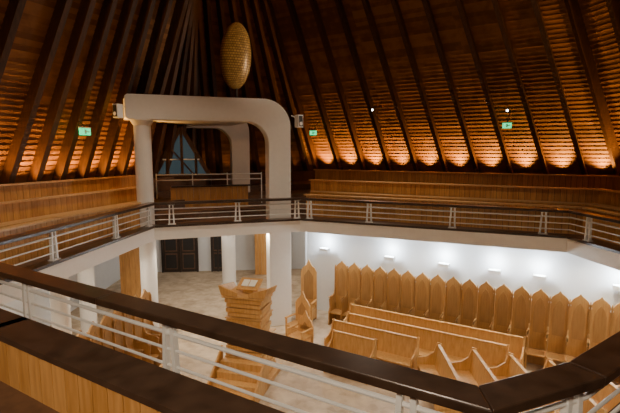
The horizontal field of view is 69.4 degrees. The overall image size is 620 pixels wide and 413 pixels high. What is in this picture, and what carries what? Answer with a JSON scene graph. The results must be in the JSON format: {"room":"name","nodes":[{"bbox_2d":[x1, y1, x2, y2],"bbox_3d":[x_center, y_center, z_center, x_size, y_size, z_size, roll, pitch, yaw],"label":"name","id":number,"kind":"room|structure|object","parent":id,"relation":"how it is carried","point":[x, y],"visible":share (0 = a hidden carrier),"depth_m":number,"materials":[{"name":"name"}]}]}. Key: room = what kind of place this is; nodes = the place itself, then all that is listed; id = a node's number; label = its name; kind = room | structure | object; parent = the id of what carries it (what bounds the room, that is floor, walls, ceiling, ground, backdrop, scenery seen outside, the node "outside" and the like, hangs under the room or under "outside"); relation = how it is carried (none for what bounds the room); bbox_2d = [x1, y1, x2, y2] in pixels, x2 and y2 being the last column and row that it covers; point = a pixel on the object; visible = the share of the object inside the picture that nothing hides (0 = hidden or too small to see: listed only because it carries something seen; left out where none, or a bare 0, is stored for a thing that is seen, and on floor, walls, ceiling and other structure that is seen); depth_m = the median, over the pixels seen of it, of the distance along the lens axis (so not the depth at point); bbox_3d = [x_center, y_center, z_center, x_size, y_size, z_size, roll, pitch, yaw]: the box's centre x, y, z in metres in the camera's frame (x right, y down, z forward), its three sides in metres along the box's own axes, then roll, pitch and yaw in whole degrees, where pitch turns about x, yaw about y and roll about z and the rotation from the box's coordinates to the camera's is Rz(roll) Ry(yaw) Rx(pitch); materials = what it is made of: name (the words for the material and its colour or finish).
{"room":"house of worship","nodes":[
{"label":"house of worship","id":0,"kind":"room"},
{"bbox_2d":[0,256,119,325],"bbox_3d":[-9.100,3.050,10.306,0.150,3.400,23.701,0,7,0],"label":"wall","id":1,"kind":"structure","parent":0,"point":[106,273],"depth_m":17.20,"materials":[{"name":"white paint"}]},
{"bbox_2d":[156,232,304,271],"bbox_3d":[-4.400,1.535,22.462,9.235,3.400,0.150,-1,7,-5],"label":"wall","id":2,"kind":"structure","parent":0,"point":[244,244],"depth_m":22.57,"materials":[{"name":"white paint"}]},
{"bbox_2d":[161,238,198,272],"bbox_3d":[-6.451,2.103,22.190,1.777,2.340,0.130,-1,7,-5],"label":"door","id":3,"kind":"structure","parent":2,"relation":"in","point":[177,255],"depth_m":22.19,"materials":[{"name":"brown wood"}]},
{"bbox_2d":[210,236,221,271],"bbox_3d":[-4.601,2.085,22.339,0.672,2.340,0.130,-1,7,-5],"label":"door","id":4,"kind":"structure","parent":2,"relation":"in","point":[216,246],"depth_m":22.33,"materials":[{"name":"brown wood"}]},
{"bbox_2d":[305,232,306,264],"bbox_3d":[0.050,1.844,19.981,0.150,3.400,5.808,0,7,3],"label":"wall","id":5,"kind":"structure","parent":0,"point":[305,232],"depth_m":17.03,"materials":[{"name":"white paint"}]},
{"bbox_2d":[0,0,619,182],"bbox_3d":[2.268,-4.895,7.138,23.251,10.050,27.290,3,8,25],"label":"ceiling","id":6,"kind":"structure","parent":0,"point":[519,17],"depth_m":17.71,"materials":[{"name":"brown wood"}]},
{"bbox_2d":[78,122,90,134],"bbox_3d":[-6.915,-2.436,13.234,0.946,0.664,0.350,5,8,32],"label":"exit sign","id":7,"kind":"object","parent":6,"relation":"attached to","point":[83,130],"visible":0.93,"depth_m":13.01,"materials":[{"name":"green plastic"}]},
{"bbox_2d":[157,126,211,184],"bbox_3d":[-4.990,-1.838,17.428,2.259,2.539,0.219,-2,8,-19],"label":"window","id":8,"kind":"structure","parent":6,"relation":"in","point":[186,159],"depth_m":17.42,"materials":[{"name":"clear glass"}]},
{"bbox_2d":[0,0,619,183],"bbox_3d":[2.295,-4.848,7.164,23.263,10.348,27.445,3,8,25],"label":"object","id":9,"kind":"structure","parent":6,"relation":"attached to","point":[183,59],"depth_m":16.04,"materials":[{"name":"brown wood"}]},
{"bbox_2d":[309,122,318,134],"bbox_3d":[0.278,-3.737,21.416,0.350,0.664,0.946,2,7,17],"label":"exit sign","id":10,"kind":"object","parent":6,"relation":"attached to","point":[312,132],"visible":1,"depth_m":21.00,"materials":[{"name":"green plastic"}]},
{"bbox_2d":[502,112,511,127],"bbox_3d":[7.708,-3.358,17.398,0.350,0.664,0.946,4,8,28],"label":"exit sign","id":11,"kind":"object","parent":6,"relation":"attached to","point":[507,124],"visible":1,"depth_m":17.03,"materials":[{"name":"green plastic"}]},
{"bbox_2d":[0,181,619,412],"bbox_3d":[2.293,0.963,7.920,23.747,0.870,27.917,3,8,25],"label":"floor","id":12,"kind":"structure","parent":0,"point":[12,400],"depth_m":15.22,"materials":[{"name":"brown wood"}]},
{"bbox_2d":[0,175,135,201],"bbox_3d":[-7.642,-0.102,11.287,0.348,0.912,9.283,2,8,19],"label":"pew","id":13,"kind":"object","parent":12,"relation":"on","point":[12,191],"visible":0.43,"depth_m":12.77,"materials":[{"name":"brown wood"}]},
{"bbox_2d":[0,186,136,222],"bbox_3d":[-6.714,0.266,10.844,0.354,0.892,8.316,2,7,15],"label":"pew","id":14,"kind":"object","parent":12,"relation":"on","point":[13,210],"visible":0.44,"depth_m":11.72,"materials":[{"name":"brown wood"}]},
{"bbox_2d":[0,201,136,227],"bbox_3d":[-6.445,0.493,10.807,0.584,0.450,8.167,2,7,15],"label":"bench","id":15,"kind":"object","parent":12,"relation":"on","point":[21,221],"visible":0.26,"depth_m":10.98,"materials":[{"name":"brown wood"}]},
{"bbox_2d":[0,202,140,264],"bbox_3d":[-5.905,0.666,10.463,0.372,0.792,7.509,1,7,11],"label":"pew","id":16,"kind":"object","parent":12,"relation":"on","point":[25,227],"visible":0.64,"depth_m":10.71,"materials":[{"name":"brown wood"}]},
{"bbox_2d":[0,308,284,412],"bbox_3d":[-2.697,1.438,3.977,8.752,0.862,0.321,4,8,31],"label":"pew","id":17,"kind":"object","parent":12,"relation":"on","point":[65,372],"visible":0.96,"depth_m":3.23,"materials":[{"name":"brown wood"}]},
{"bbox_2d":[153,174,230,191],"label":"light trough trim","id":18,"kind":"object","parent":12,"relation":"on","point":[161,185],"depth_m":17.95,"materials":[{"name":"brown wood"}]},
{"bbox_2d":[155,172,261,202],"bbox_3d":[-3.750,-0.670,16.947,3.928,1.200,0.040,-2,7,-18],"label":"guard rail","id":19,"kind":"object","parent":12,"relation":"on","point":[192,174],"visible":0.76,"depth_m":16.82,"materials":[{"name":"white paint"}]},
{"bbox_2d":[170,184,251,206],"bbox_3d":[-3.589,-0.390,16.481,2.932,0.790,0.220,-2,7,-18],"label":"parapet","id":20,"kind":"object","parent":12,"relation":"on","point":[201,192],"visible":0.77,"depth_m":16.45,"materials":[{"name":"brown wood"}]},
{"bbox_2d":[250,172,265,183],"label":"light trough trim","id":21,"kind":"object","parent":12,"relation":"on","point":[252,181],"depth_m":20.61,"materials":[{"name":"brown wood"}]},
{"bbox_2d":[291,171,314,181],"label":"light trough trim","id":22,"kind":"object","parent":12,"relation":"on","point":[296,176],"depth_m":22.13,"materials":[{"name":"brown wood"}]},
{"bbox_2d":[0,220,619,304],"bbox_3d":[0.325,1.345,8.737,12.721,0.370,10.372,3,8,23],"label":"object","id":23,"kind":"structure","parent":12,"relation":"attached to","point":[73,266],"depth_m":12.44,"materials":[{"name":"white paint"}]},
{"bbox_2d":[0,217,619,412],"bbox_3d":[0.320,1.132,8.709,13.033,0.060,10.660,3,8,23],"label":"kerb","id":24,"kind":"object","parent":23,"relation":"on","point":[44,264],"visible":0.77,"depth_m":12.06,"materials":[{"name":"brown wood"}]},
{"bbox_2d":[0,200,619,412],"bbox_3d":[0.329,0.802,8.691,12.685,0.600,10.370,3,8,23],"label":"railing","id":25,"kind":"object","parent":24,"relation":"on","point":[574,404],"visible":0.76,"depth_m":4.49,"materials":[{"name":"white metal"}]},
{"bbox_2d":[0,197,619,412],"bbox_3d":[0.797,0.476,8.600,12.618,0.070,12.070,0,7,0],"label":"handrail","id":26,"kind":"object","parent":25,"relation":"attached to","point":[595,368],"depth_m":3.32,"materials":[{"name":"brown wood"}]},
{"bbox_2d":[304,194,619,244],"bbox_3d":[5.092,0.587,11.093,6.139,0.792,13.760,-3,8,-21],"label":"pew","id":27,"kind":"object","parent":12,"relation":"on","point":[580,208],"visible":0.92,"depth_m":13.79,"materials":[{"name":"brown wood"}]},
{"bbox_2d":[309,179,619,206],"bbox_3d":[6.244,0.170,11.612,6.726,0.892,17.281,-3,8,-22],"label":"pew","id":28,"kind":"object","parent":12,"relation":"on","point":[560,194],"visible":0.41,"depth_m":15.31,"materials":[{"name":"brown wood"}]},
{"bbox_2d":[310,190,619,212],"bbox_3d":[6.103,0.395,11.591,6.674,0.450,16.953,-3,8,-22],"label":"bench","id":29,"kind":"object","parent":12,"relation":"on","point":[593,205],"visible":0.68,"depth_m":15.09,"materials":[{"name":"brown wood"}]},
{"bbox_2d":[313,169,619,189],"bbox_3d":[7.558,-0.217,12.210,7.400,0.912,21.283,-3,8,-22],"label":"pew","id":30,"kind":"object","parent":12,"relation":"on","point":[507,179],"visible":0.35,"depth_m":17.15,"materials":[{"name":"brown wood"}]},
{"bbox_2d":[50,269,619,412],"bbox_3d":[1.000,4.817,10.677,22.000,0.200,28.000,0,7,0],"label":"floor","id":31,"kind":"structure","parent":0,"point":[198,292],"depth_m":13.76,"materials":[{"name":"tile"}]},
{"bbox_2d":[49,278,71,333],"bbox_3d":[-6.300,2.920,11.348,0.517,3.400,0.517,0,7,0],"label":"round column","id":32,"kind":"structure","parent":31,"relation":"on","point":[56,305],"depth_m":11.14,"materials":[{"name":"white paint"}]},
{"bbox_2d":[76,330,90,340],"bbox_3d":[-4.667,3.730,9.658,0.550,2.210,0.514,1,7,7],"label":"stall","id":33,"kind":"object","parent":31,"relation":"on","point":[78,335],"visible":0.05,"depth_m":9.65,"materials":[{"name":"brown wood"}]},
{"bbox_2d":[77,266,96,332],"bbox_3d":[-7.300,2.512,14.623,0.576,3.400,0.576,0,7,0],"label":"round column","id":34,"kind":"structure","parent":31,"relation":"on","point":[87,276],"depth_m":14.51,"materials":[{"name":"white paint"}]},
{"bbox_2d":[86,321,103,345],"bbox_3d":[-4.612,3.671,10.129,0.550,2.210,0.514,1,7,7],"label":"stall","id":35,"kind":"object","parent":31,"relation":"on","point":[93,330],"visible":0.2,"depth_m":10.12,"materials":[{"name":"brown wood"}]},
{"bbox_2d":[100,315,115,349],"bbox_3d":[-4.557,3.612,10.600,0.550,2.210,0.514,1,7,7],"label":"stall","id":36,"kind":"object","parent":31,"relation":"on","point":[106,321],"visible":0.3,"depth_m":10.63,"materials":[{"name":"brown wood"}]},
{"bbox_2d":[113,310,142,359],"bbox_3d":[-4.502,3.554,11.072,0.550,2.210,0.514,1,7,7],"label":"stall","id":37,"kind":"object","parent":31,"relation":"on","point":[120,325],"visible":0.32,"depth_m":11.18,"materials":[{"name":"brown wood"}]},
{"bbox_2d":[119,247,140,297],"bbox_3d":[-6.800,2.712,17.671,1.300,2.250,0.500,0,7,0],"label":"tall cabinet","id":38,"kind":"object","parent":31,"relation":"on","point":[130,279],"visible":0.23,"depth_m":17.43,"materials":[{"name":"brown wood"}]},
{"bbox_2d":[125,314,152,363],"bbox_3d":[-4.447,3.495,11.543,0.550,2.210,0.514,1,7,7],"label":"stall","id":39,"kind":"object","parent":31,"relation":"on","point":[132,343],"visible":0.27,"depth_m":11.76,"materials":[{"name":"brown wood"}]},
{"bbox_2d":[134,294,160,365],"bbox_3d":[-4.392,3.436,12.014,0.550,2.210,0.514,1,7,7],"label":"stall","id":40,"kind":"object","parent":31,"relation":"on","point":[155,352],"visible":0.34,"depth_m":12.24,"materials":[{"name":"brown wood"}]},
{"bbox_2d":[141,289,161,359],"bbox_3d":[-4.337,3.378,12.486,0.550,2.210,0.514,1,7,7],"label":"stall","id":41,"kind":"object","parent":31,"relation":"on","point":[145,295],"visible":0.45,"depth_m":12.62,"materials":[{"name":"brown wood"}]},
{"bbox_2d":[123,94,291,326],"bbox_3d":[-4.064,0.125,16.550,5.590,7.660,5.058,-2,7,-18],"label":"canopy","id":42,"kind":"object","parent":31,"relation":"on","point":[230,115],"visible":0.65,"depth_m":14.45,"materials":[{"name":"paint"}]},
{"bbox_2d":[112,104,124,117],"bbox_3d":[-5.532,-2.809,13.179,0.200,0.417,0.524,4,8,28],"label":"wall speaker","id":43,"kind":"object","parent":42,"relation":"attached to","point":[117,108],"visible":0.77,"depth_m":12.97,"materials":[{"name":"white paint"}]},
{"bbox_2d":[220,22,250,97],"bbox_3d":[-2.500,-4.870,15.114,1.034,2.598,0.593,0,7,0],"label":"sculpture","id":44,"kind":"object","parent":42,"relation":"on","point":[235,51],"visible":0.98,"depth_m":14.90,"materials":[{"name":"gold metal"}]},
{"bbox_2d":[291,115,302,127],"bbox_3d":[-0.452,-2.788,14.626,0.200,0.417,0.524,-6,9,-40],"label":"wall speaker","id":45,"kind":"object","parent":42,"relation":"attached to","point":[298,118],"visible":1,"depth_m":14.44,"materials":[{"name":"white paint"}]},
{"bbox_2d":[221,235,236,285],"bbox_3d":[-3.600,1.869,19.783,0.676,3.400,0.676,0,7,0],"label":"round column","id":46,"kind":"structure","parent":31,"relation":"on","point":[228,242],"depth_m":19.60,"materials":[{"name":"white paint"}]},
{"bbox_2d":[207,277,281,402],"bbox_3d":[-1.704,3.291,11.509,1.400,2.623,2.000,2,7,15],"label":"pulpit","id":47,"kind":"object","parent":31,"relation":"on","point":[248,304],"visible":0.69,"depth_m":11.40,"materials":[{"name":"brown wood"}]},
{"bbox_2d":[255,234,266,274],"bbox_3d":[-1.900,2.006,21.715,1.700,2.650,0.120,0,7,0],"label":"wooden screen","id":48,"kind":"object","parent":31,"relation":"on","point":[260,244],"visible":0.18,"depth_m":21.74,"materials":[{"name":"brown wood"}]},
{"bbox_2d":[285,291,309,335],"bbox_3d":[-0.395,3.502,14.371,0.630,1.498,0.550,6,9,40],"label":"chair","id":49,"kind":"object","parent":31,"relation":"on","point":[302,304],"visible":0.56,"depth_m":14.46,"materials":[{"name":"brown wood"}]},
{"bbox_2d":[286,310,313,342],"bbox_3d":[-0.295,3.762,13.496,0.630,1.198,0.550,6,9,40],"label":"chair","id":50,"kind":"object","parent":31,"relation":"on","point":[305,332],"visible":0.61,"depth_m":13.55,"materials":[{"name":"brown wood"}]},
{"bbox_2d":[295,260,316,320],"bbox_3d":[-0.127,2.986,15.879,0.630,2.148,0.550,3,8,20],"label":"chair","id":51,"kind":"object","parent":31,"relation":"on","point":[308,272],"visible":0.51,"depth_m":16.03,"materials":[{"name":"brown wood"}]},
{"bbox_2d":[328,261,347,324],"bbox_3d":[0.984,3.003,15.497,0.514,2.210,0.550,4,8,31],"label":"stall","id":52,"kind":"object","parent":31,"relation":"on","point":[340,281],"visible":0.85,"depth_m":15.64,"materials":[{"name":"brown wood"}]},
{"bbox_2d":[324,329,376,384],"bbox_3d":[1.078,4.010,12.068,1.300,1.058,0.640,4,8,31],"label":"pew","id":53,"kind":"object","parent":31,"relation":"on","point":[348,342],"visible":0.41,"depth_m":12.19,"materials":[{"name":"brown wood"}]},
{"bbox_2d":[341,262,359,320],"bbox_3d":[1.392,3.033,15.255,0.514,2.210,0.550,4,8,31],"label":"stall","id":54,"kind":"object","parent":31,"relation":"on","point":[353,276],"visible":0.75,"depth_m":15.40,"materials":[{"name":"brown wood"}]},
{"bbox_2d":[354,264,372,306],"bbox_3d":[1.800,3.063,15.012,0.514,2.210,0.550,4,8,31],"label":"stall","id":55,"kind":"object","parent":31,"relation":"on","point":[366,273],"visible":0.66,"depth_m":15.15,"materials":[{"name":"brown wood"}]},
{"bbox_2d":[324,319,419,369],"bbox_3d":[1.678,3.954,12.514,2.600,1.058,0.640,4,8,31],"label":"pew","id":56,"kind":"object","parent":31,"relation":"on","point":[392,347],"visible":0.68,"depth_m":12.35,"materials":[{"name":"brown wood"}]},
{"bbox_2d":[368,266,386,308],"bbox_3d":[2.207,3.093,14.770,0.514,2.210,0.550,4,8,31],"label":"stall","id":57,"kind":"object","parent":31,"relation":"on","point":[378,300],"visible":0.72,"depth_m":14.91,"materials":[{"name":"brown wood"}]},
{"bbox_2d":[381,268,400,311],"bbox_3d":[2.615,3.123,14.528,0.514,2.210,0.550,4,8,31],"label":"stall","id":58,"kind":"object","parent":31,"relation":"on","point":[392,301],"visible":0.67,"depth_m":14.67,"materials":[{"name":"brown wood"}]},
{"bbox_2d":[395,270,414,314],"bbox_3d":[3.022,3.154,14.286,0.514,2.210,0.550,4,8,31],"label":"stall","id":59,"kind":"object","parent":31,"relation":"on","point":[407,284],"visible":0.63,"depth_m":14.43,"materials":[{"name":"brown wood"}]},
{"bbox_2d":[410,272,429,317],"bbox_3d":[3.430,3.184,14.043,0.514,2.210,0.550,4,8,31],"label":"stall","id":60,"kind":"object","parent":31,"relation":"on","point":[422,282],"visible":0.66,"depth_m":14.19,"materials":[{"name":"brown wood"}]},
{"bbox_2d":[346,312,508,366],"bbox_3d":[3.028,3.948,12.564,4.600,1.058,0.640,4,8,31],"label":"pew","id":61,"kind":"object","parent":31,"relation":"on","point":[456,347],"visible":0.43,"depth_m":12.32,"materials":[{"name":"brown wood"}]},
{"bbox_2d":[343,303,524,366],"bbox_3d":[3.428,3.868,13.209,5.200,1.058,0.640,4,8,31],"label":"pew","id":62,"kind":"object","parent":31,"relation":"on","point":[516,343],"visible":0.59,"depth_m":13.02,"materials":[{"name":"brown wood"}]},
{"bbox_2d":[425,274,444,320],"bbox_3d":[3.837,3.214,13.801,0.514,2.210,0.550,4,8,31],"label":"stall","id":63,"kind":"object","parent":31,"relation":"on","point":[436,287],"visible":0.67,"depth_m":13.95,"materials":[{"name":"brown wood"}]},
{"bbox_2d":[416,342,462,412],"bbox_3d":[3.060,4.180,10.706,0.640,1.058,2.100,0,7,3],"label":"pew","id":64,"kind":"object","parent":31,"relation":"on","point":[437,362],"visible":0.55,"depth_m":11.29,"materials":[{"name":"brown wood"}]},
{"bbox_2d":[439,276,460,323],"bbox_3d":[4.245,3.244,13.559,0.514,2.210,0.550,4,8,31],"label":"stall","id":65,"kind":"object","parent":31,"relation":"on","point":[452,287],"visible":0.66,"depth_m":13.70,"materials":[{"name":"brown wood"}]},
{"bbox_2d":[457,279,477,326],"bbox_3d":[4.652,3.274,13.316,0.514,2.210,0.550,4,8,31],"label":"stall","id":66,"kind":"object","parent":31,"relation":"on","point":[468,300],"visible":0.67,"depth_m":13.46,"materials":[{"name":"brown wood"}]},
{"bbox_2d":[451,347,497,386],"bbox_3d":[3.860,4.217,10.408,0.640,1.058,2.100,0,7,3],"label":"pew","id":67,"kind":"object","parent":31,"relation":"on","point":[472,369],"visible":0.52,"depth_m":11.00,"materials":[{"name":"brown wood"}]},
{"bbox_2d":[473,281,494,329],"bbox_3d":[5.060,3.304,13.074,0.514,2.210,0.550,4,8,31],"label":"stall","id":68,"kind":"object","parent":31,"relation":"on","point":[485,296],"visible":0.65,"depth_m":13.22,"materials":[{"name":"brown wood"}]},
{"bbox_2d":[489,283,512,333],"bbox_3d":[5.467,3.334,12.832,0.514,2.210,0.550,4,8,31],"label":"stall","id":69,"kind":"object","parent":31,"relation":"on","point":[501,323],"visible":0.64,"depth_m":12.97,"materials":[{"name":"brown wood"}]},
{"bbox_2d":[509,286,530,367],"bbox_3d":[5.875,3.365,12.590,0.514,2.210,0.550,4,8,31],"label":"stall","id":70,"kind":"object","parent":31,"relation":"on","point":[521,301],"visible":0.77,"depth_m":12.72,"materials":[{"name":"brown wood"}]},
{"bbox_2d":[489,352,554,412],"bbox_3d":[4.660,4.254,10.111,0.640,1.058,2.100,0,7,3],"label":"pew","id":71,"kind":"object","parent":31,"relation":"on","point":[511,367],"visible":0.38,"depth_m":10.98,"materials":[{"name":"brown wood"}]},
{"bbox_2d":[525,289,549,368],"bbox_3d":[6.282,3.395,12.347,0.514,2.210,0.550,4,8,31],"label":"stall","id":72,"kind":"object","parent":31,"relation":"on","point":[537,337],"visible":0.91,"depth_m":12.51,"materials":[{"name":"brown wood"}]},
{"bbox_2d":[545,291,569,364],"bbox_3d":[6.690,3.425,12.105,0.514,2.210,0.550,4,8,31],"label":"stall","id":73,"kind":"object","parent":31,"relation":"on","point":[556,349],"visible":0.84,"depth_m":12.25,"materials":[{"name":"brown wood"}]},
{"bbox_2d":[542,358,604,412],"bbox_3d":[5.460,4.291,9.813,0.640,1.058,2.100,0,7,3],"label":"pew","id":74,"kind":"object","parent":31,"relation":"on","point":[588,404],"visible":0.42,"depth_m":9.13,"materials":[{"name":"brown wood"}]},
{"bbox_2d":[566,294,590,361],"bbox_3d":[7.098,3.455,11.863,0.514,2.210,0.550,4,8,31],"label":"stall","id":75,"kind":"object","parent":31,"relation":"on","point":[580,312],"visible":0.69,"depth_m":12.02,"materials":[{"name":"brown wood"}]},
{"bbox_2d":[587,297,612,349],"bbox_3d":[7.505,3.485,11.620,0.514,2.210,0.550,4,8,31],"label":"stall","id":76,"kind":"object","parent":31,"relation":"on","point":[600,317],"visible":0.53,"depth_m":11.76,"materials":[{"name":"brown wood"}]},
{"bbox_2d":[591,382,619,412],"bbox_3d":[6.260,4.328,9.515,0.640,1.058,2.100,0,7,3],"label":"pew","id":77,"kind":"object","parent":31,"relation":"on","point":[606,391],"visible":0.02,"depth_m":9.68,"materials":[{"name":"brown wood"}]},
{"bbox_2d":[610,303,619,382],"bbox_3d":[7.913,3.516,11.378,0.514,2.210,0.550,4,8,31],"label":"stall","id":78,"kind":"object","parent":31,"relation":"on","point":[615,318],"visible":0.36,"depth_m":11.57,"materials":[{"name":"brown wood"}]},
{"bbox_2d":[307,232,619,311],"bbox_3d":[5.185,2.584,14.042,12.392,3.400,0.150,4,8,31],"label":"wall","id":79,"kind":"structure","parent":0,"point":[572,275],"depth_m":13.99,"materials":[{"name":"white paint"}]},
{"bbox_2d":[319,247,329,251],"bbox_3d":[0.586,1.565,16.412,0.340,0.135,0.403,4,8,31],"label":"light","id":80,"kind":"object","parent":79,"relation":"attached to","point":[322,249],"visible":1,"depth_m":16.25,"materials":[{"name":"white paint"}]},
{"bbox_2d":[384,255,395,260],"bbox_3d":[2.731,1.724,15.137,0.340,0.135,0.403,4,8,31],"label":"light","id":81,"kind":"object","parent":79,"relation":"attached to","point":[386,257],"visible":1,"depth_m":14.99,"materials":[{"name":"white paint"}]},
{"bbox_2d":[438,262,449,267],"bbox_3d":[4.275,1.838,14.219,0.340,0.135,0.403,4,8,31],"label":"light","id":82,"kind":"object","parent":79,"relation":"attached to","point":[440,264],"visible":1,"depth_m":14.07,"materials":[{"name":"white paint"}]},
{"bbox_2d":[488,268,500,274],"bbox_3d":[5.562,1.933,13.454,0.340,0.135,0.403,4,8,31],"label":"light","id":83,"kind":"object","parent":79,"relation":"attached to","point":[490,270],"visible":1,"depth_m":13.29,"materials":[{"name":"white paint"}]},
{"bbox_2d":[533,274,546,280],"bbox_3d":[6.592,2.010,12.842,0.340,0.135,0.403,4,8,31],"label":"light","id":84,"kind":"object","parent":79,"relation":"attached to","point":[535,276],"visible":1,"depth_m":12.70,"materials":[{"name":"white paint"}]},
{"bbox_2d":[612,284,619,290],"bbox_3d":[8.222,2.130,11.873,0.340,0.135,0.403,4,8,31],"label":"light","id":85,"kind":"object","parent":79,"relation":"attached to","point":[614,286],"visible":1,"depth_m":11.77,"materials":[{"name":"white paint"}]}
]}

